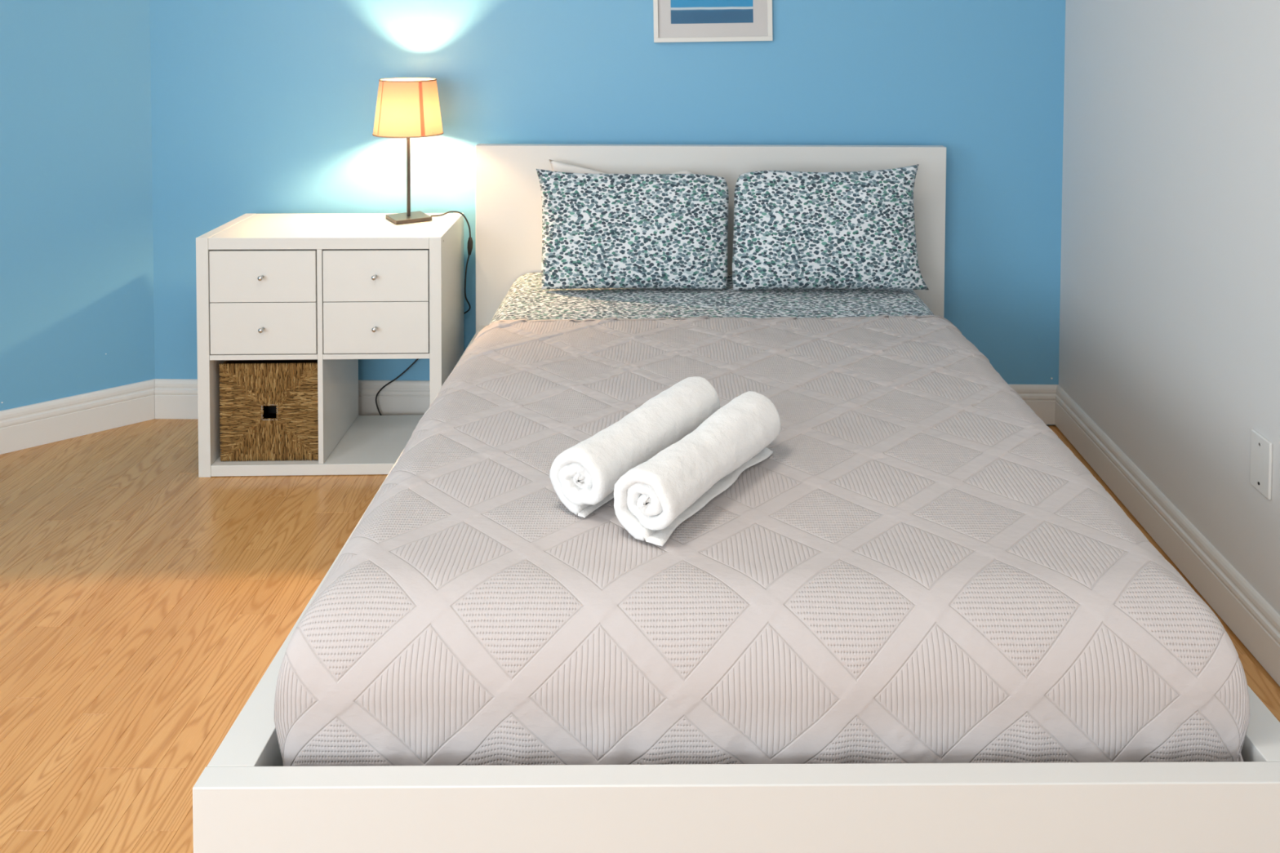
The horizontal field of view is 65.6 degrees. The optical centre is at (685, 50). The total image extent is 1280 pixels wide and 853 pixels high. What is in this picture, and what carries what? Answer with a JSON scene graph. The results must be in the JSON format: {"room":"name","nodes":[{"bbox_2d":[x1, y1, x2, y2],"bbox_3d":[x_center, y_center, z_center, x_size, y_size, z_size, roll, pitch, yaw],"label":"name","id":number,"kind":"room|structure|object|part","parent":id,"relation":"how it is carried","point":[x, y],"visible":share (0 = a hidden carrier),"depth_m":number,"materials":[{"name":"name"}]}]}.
{"room":"bedroom","nodes":[
{"label":"bedroom","id":0,"kind":"room"},
{"bbox_2d":[0,0,155,410],"bbox_3d":[-2.319,0.086,3.333,0.915,2.570,0.101,-1,3,-40],"label":"wall","id":1,"kind":"structure","parent":0,"point":[77,304],"depth_m":3.44,"materials":[{"name":"blue paint"}]},
{"bbox_2d":[0,378,155,454],"bbox_3d":[-2.288,1.281,3.330,0.913,0.142,0.016,-1,3,-40],"label":"baseboard","id":2,"kind":"structure","parent":1,"relation":"attached to","point":[32,425],"depth_m":3.46,"materials":[{"name":"white paint"}]},
{"bbox_2d":[149,0,1065,425],"bbox_3d":[-0.285,0.086,3.633,3.303,2.570,0.101,0,2,0],"label":"wall","id":3,"kind":"structure","parent":0,"point":[258,106],"depth_m":3.59,"materials":[{"name":"blue paint"}]},
{"bbox_2d":[154,378,1057,424],"bbox_3d":[-0.291,1.281,3.616,3.302,0.142,0.016,0,2,0],"label":"baseboard","id":4,"kind":"structure","parent":3,"relation":"attached to","point":[174,398],"depth_m":3.61,"materials":[{"name":"white paint"}]},
{"bbox_2d":[653,0,773,42],"bbox_3d":[0.095,-0.297,3.556,0.426,0.530,0.022,-1,2,0],"label":"framed print","id":5,"kind":"object","parent":3,"relation":"attached to","point":[674,20],"visible":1,"depth_m":3.56,"materials":[{"name":"white paint"}]},
{"bbox_3d":[-0.110,-0.294,3.557,0.016,0.497,0.022,-1,2,0],"label":"frame","id":6,"kind":"part","parent":5,"relation":"part of","materials":[{"name":"white paint"}]},
{"bbox_3d":[0.099,-0.041,3.565,0.426,0.016,0.022,-1,2,0],"label":"frame","id":7,"kind":"part","parent":5,"relation":"part of","materials":[{"name":"white paint"}]},
{"bbox_3d":[0.300,-0.300,3.555,0.016,0.497,0.022,-1,2,0],"label":"frame","id":8,"kind":"part","parent":5,"relation":"part of","materials":[{"name":"white paint"}]},
{"bbox_2d":[0,418,1279,852],"bbox_3d":[-0.626,1.503,0.447,4.208,0.080,6.594,0,2,0],"label":"floor","id":9,"kind":"structure","parent":0,"point":[145,600],"depth_m":2.45,"materials":[{"name":"brown wood"}]},
{"bbox_2d":[195,213,464,477],"bbox_3d":[-1.174,0.972,3.346,0.771,0.770,0.416,0,2,-2],"label":"shelving unit","id":10,"kind":"object","parent":9,"relation":"on","point":[336,290],"visible":0.9,"depth_m":3.17,"materials":[{"name":"white paint"}]},
{"bbox_3d":[-1.541,0.971,3.345,0.038,0.770,0.390,0,2,-2],"label":"panel","id":11,"kind":"part","parent":10,"relation":"part of","materials":[{"name":"white paint"}]},
{"bbox_3d":[-1.343,0.718,3.135,0.016,0.016,0.026,0,2,-2],"label":"knob","id":12,"kind":"part","parent":10,"relation":"part of","materials":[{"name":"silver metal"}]},
{"bbox_3d":[-1.344,0.885,3.141,0.016,0.016,0.026,0,2,-2],"label":"knob","id":13,"kind":"part","parent":10,"relation":"part of","materials":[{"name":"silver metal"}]},
{"bbox_3d":[-1.344,0.718,3.156,0.332,0.164,0.016,0,2,-2],"label":"drawer","id":14,"kind":"part","parent":10,"relation":"part of","materials":[{"name":"white paint"}]},
{"bbox_3d":[-1.352,0.971,3.352,0.338,0.016,0.387,0,2,-2],"label":"shelf","id":15,"kind":"part","parent":10,"relation":"part of","materials":[{"name":"white paint"}]},
{"bbox_3d":[-1.345,0.884,3.162,0.332,0.165,0.016,0,2,-2],"label":"drawer","id":16,"kind":"part","parent":10,"relation":"part of","materials":[{"name":"white paint"}]},
{"bbox_2d":[218,359,318,461],"bbox_3d":[-1.345,1.158,3.355,0.318,0.319,0.337,0,2,-2],"label":"seagrass basket","id":17,"kind":"object","parent":10,"relation":"on","point":[269,408],"visible":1,"depth_m":3.19,"materials":[{"name":"brown wicker"}]},
{"bbox_3d":[-1.177,1.337,3.372,0.693,0.035,0.389,0,2,-2],"label":"panel","id":18,"kind":"part","parent":10,"relation":"part of","materials":[{"name":"white paint"}]},
{"bbox_3d":[-1.173,0.606,3.346,0.693,0.037,0.389,0,2,-2],"label":"panel","id":19,"kind":"part","parent":10,"relation":"part of","materials":[{"name":"white paint"}]},
{"bbox_3d":[-0.989,0.720,3.149,0.016,0.016,0.026,0,2,-2],"label":"knob","id":20,"kind":"part","parent":10,"relation":"part of","materials":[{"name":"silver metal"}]},
{"bbox_3d":[-0.989,0.886,3.155,0.016,0.016,0.026,0,2,-2],"label":"knob","id":21,"kind":"part","parent":10,"relation":"part of","materials":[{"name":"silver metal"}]},
{"bbox_3d":[-0.998,0.973,3.366,0.338,0.016,0.387,0,2,-2],"label":"shelf","id":22,"kind":"part","parent":10,"relation":"part of","materials":[{"name":"white paint"}]},
{"bbox_3d":[-0.989,0.719,3.169,0.332,0.164,0.016,0,2,-2],"label":"drawer","id":23,"kind":"part","parent":10,"relation":"part of","materials":[{"name":"white paint"}]},
{"bbox_3d":[-0.990,0.885,3.175,0.332,0.165,0.016,0,2,-2],"label":"drawer","id":24,"kind":"part","parent":10,"relation":"part of","materials":[{"name":"white paint"}]},
{"bbox_2d":[372,77,472,415],"bbox_3d":[-0.938,0.725,3.449,0.367,1.254,0.260,0,2,0],"label":"table lamp","id":25,"kind":"object","parent":10,"relation":"on","point":[408,108],"visible":0.91,"depth_m":3.34,"materials":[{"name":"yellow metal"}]},
{"bbox_3d":[-0.957,0.193,3.418,0.233,0.186,0.233,0,2,0],"label":"lamp shade","id":26,"kind":"part","parent":25,"relation":"part of","materials":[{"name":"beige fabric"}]},
{"bbox_3d":[-0.958,0.425,3.427,0.010,0.294,0.010,-1,2,-33],"label":"stem","id":27,"kind":"part","parent":25,"relation":"part of","materials":[{"name":"grey metal"}]},
{"bbox_3d":[-0.942,0.955,3.528,0.361,0.788,0.119,0,2,0],"label":"cord","id":28,"kind":"part","parent":25,"relation":"part of","materials":[{"name":"black plastic"}]},
{"bbox_2d":[466,237,472,255],"bbox_3d":[-0.764,0.693,3.511,0.019,0.062,0.019,0,2,0],"label":"switch","id":29,"kind":"object","parent":25,"relation":"attached to","point":[469,247],"depth_m":3.50,"materials":[{"name":"black plastic"}]},
{"bbox_3d":[-0.809,0.973,3.372,0.038,0.770,0.390,0,2,-2],"label":"panel","id":30,"kind":"part","parent":10,"relation":"part of","materials":[{"name":"white paint"}]},
{"bbox_2d":[192,143,1279,852],"bbox_3d":[0.101,0.882,2.466,1.648,1.025,2.135,0,2,-1],"label":"frame","id":31,"kind":"object","parent":9,"relation":"on","point":[245,800],"visible":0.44,"depth_m":1.41,"materials":[{"name":"white wood"}]},
{"bbox_3d":[-0.673,1.195,2.462,0.068,0.392,2.043,0,2,-1],"label":"rail","id":32,"kind":"part","parent":31,"relation":"part of","materials":[{"name":"white wood"}]},
{"bbox_3d":[0.088,0.846,3.508,1.648,1.025,0.050,0,2,-1],"label":"headboard","id":33,"kind":"part","parent":31,"relation":"part of","materials":[{"name":"white wood"}]},
{"bbox_2d":[488,272,933,324],"bbox_3d":[0.100,0.990,2.485,1.420,0.358,1.990,0,2,-1],"label":"sheet","id":34,"kind":"object","parent":31,"relation":"on","point":[526,299],"visible":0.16,"depth_m":3.11,"materials":[{"name":"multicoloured fabric"}]},
{"bbox_2d":[536,168,728,289],"bbox_3d":[-0.176,0.586,3.259,0.640,0.382,0.157,0,2,-3],"label":"pillow","id":35,"kind":"object","parent":34,"relation":"on","point":[599,230],"visible":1,"depth_m":3.21,"materials":[{"name":"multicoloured fabric"}]},
{"bbox_2d":[549,159,728,277],"bbox_3d":[-0.171,0.574,3.386,0.634,0.398,0.112,0,2,1],"label":"pillow","id":36,"kind":"object","parent":34,"relation":"on","point":[556,166],"visible":0.05,"depth_m":3.38,"materials":[{"name":"white fabric"}]},
{"bbox_2d":[274,315,1250,766],"bbox_3d":[0.109,0.957,2.209,1.464,0.314,1.491,0,2,-1],"label":"coverlet","id":37,"kind":"object","parent":34,"relation":"on","point":[917,567],"visible":0.94,"depth_m":1.55,"materials":[{"name":"grey fabric"}]},
{"bbox_2d":[549,376,719,517],"bbox_3d":[-0.084,0.755,1.929,0.120,0.119,0.443,2,2,31],"label":"rolled towel","id":38,"kind":"object","parent":37,"relation":"on","point":[584,477],"visible":0.94,"depth_m":1.83,"materials":[{"name":"white fabric"}]},
{"bbox_2d":[613,391,780,546],"bbox_3d":[0.037,0.758,1.845,0.122,0.119,0.437,2,2,32],"label":"rolled towel","id":39,"kind":"object","parent":37,"relation":"on","point":[654,497],"visible":1,"depth_m":1.75,"materials":[{"name":"white fabric"}]},
{"bbox_2d":[732,164,928,289],"bbox_3d":[0.474,0.580,3.270,0.644,0.400,0.167,0,2,-3],"label":"pillow","id":40,"kind":"object","parent":34,"relation":"on","point":[793,229],"visible":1,"depth_m":3.22,"materials":[{"name":"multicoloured fabric"}]},
{"bbox_3d":[0.113,1.235,1.431,1.617,0.393,0.041,0,2,-1],"label":"footboard","id":41,"kind":"part","parent":31,"relation":"part of","materials":[{"name":"white wood"}]},
{"bbox_3d":[0.873,1.202,2.482,0.068,0.392,2.043,0,2,-1],"label":"rail","id":42,"kind":"part","parent":31,"relation":"part of","materials":[{"name":"white wood"}]},
{"bbox_2d":[1058,0,1279,614],"bbox_3d":[1.357,0.209,0.396,0.100,2.570,6.366,0,2,1],"label":"wall","id":43,"kind":"structure","parent":0,"point":[1170,305],"depth_m":2.70,"materials":[{"name":"white paint"}]},
{"bbox_2d":[1054,384,1279,686],"bbox_3d":[1.292,1.401,0.439,0.016,0.142,6.365,0,2,1],"label":"baseboard","id":44,"kind":"structure","parent":43,"relation":"attached to","point":[1246,612],"depth_m":2.66,"materials":[{"name":"white paint"}]},
{"bbox_2d":[1249,429,1272,499],"bbox_3d":[1.333,0.958,2.298,0.008,0.132,0.080,0,2,1],"label":"wall plate","id":45,"kind":"object","parent":43,"relation":"attached to","point":[1261,449],"visible":1,"depth_m":2.29,"materials":[{"name":"white plastic"}]}
]}

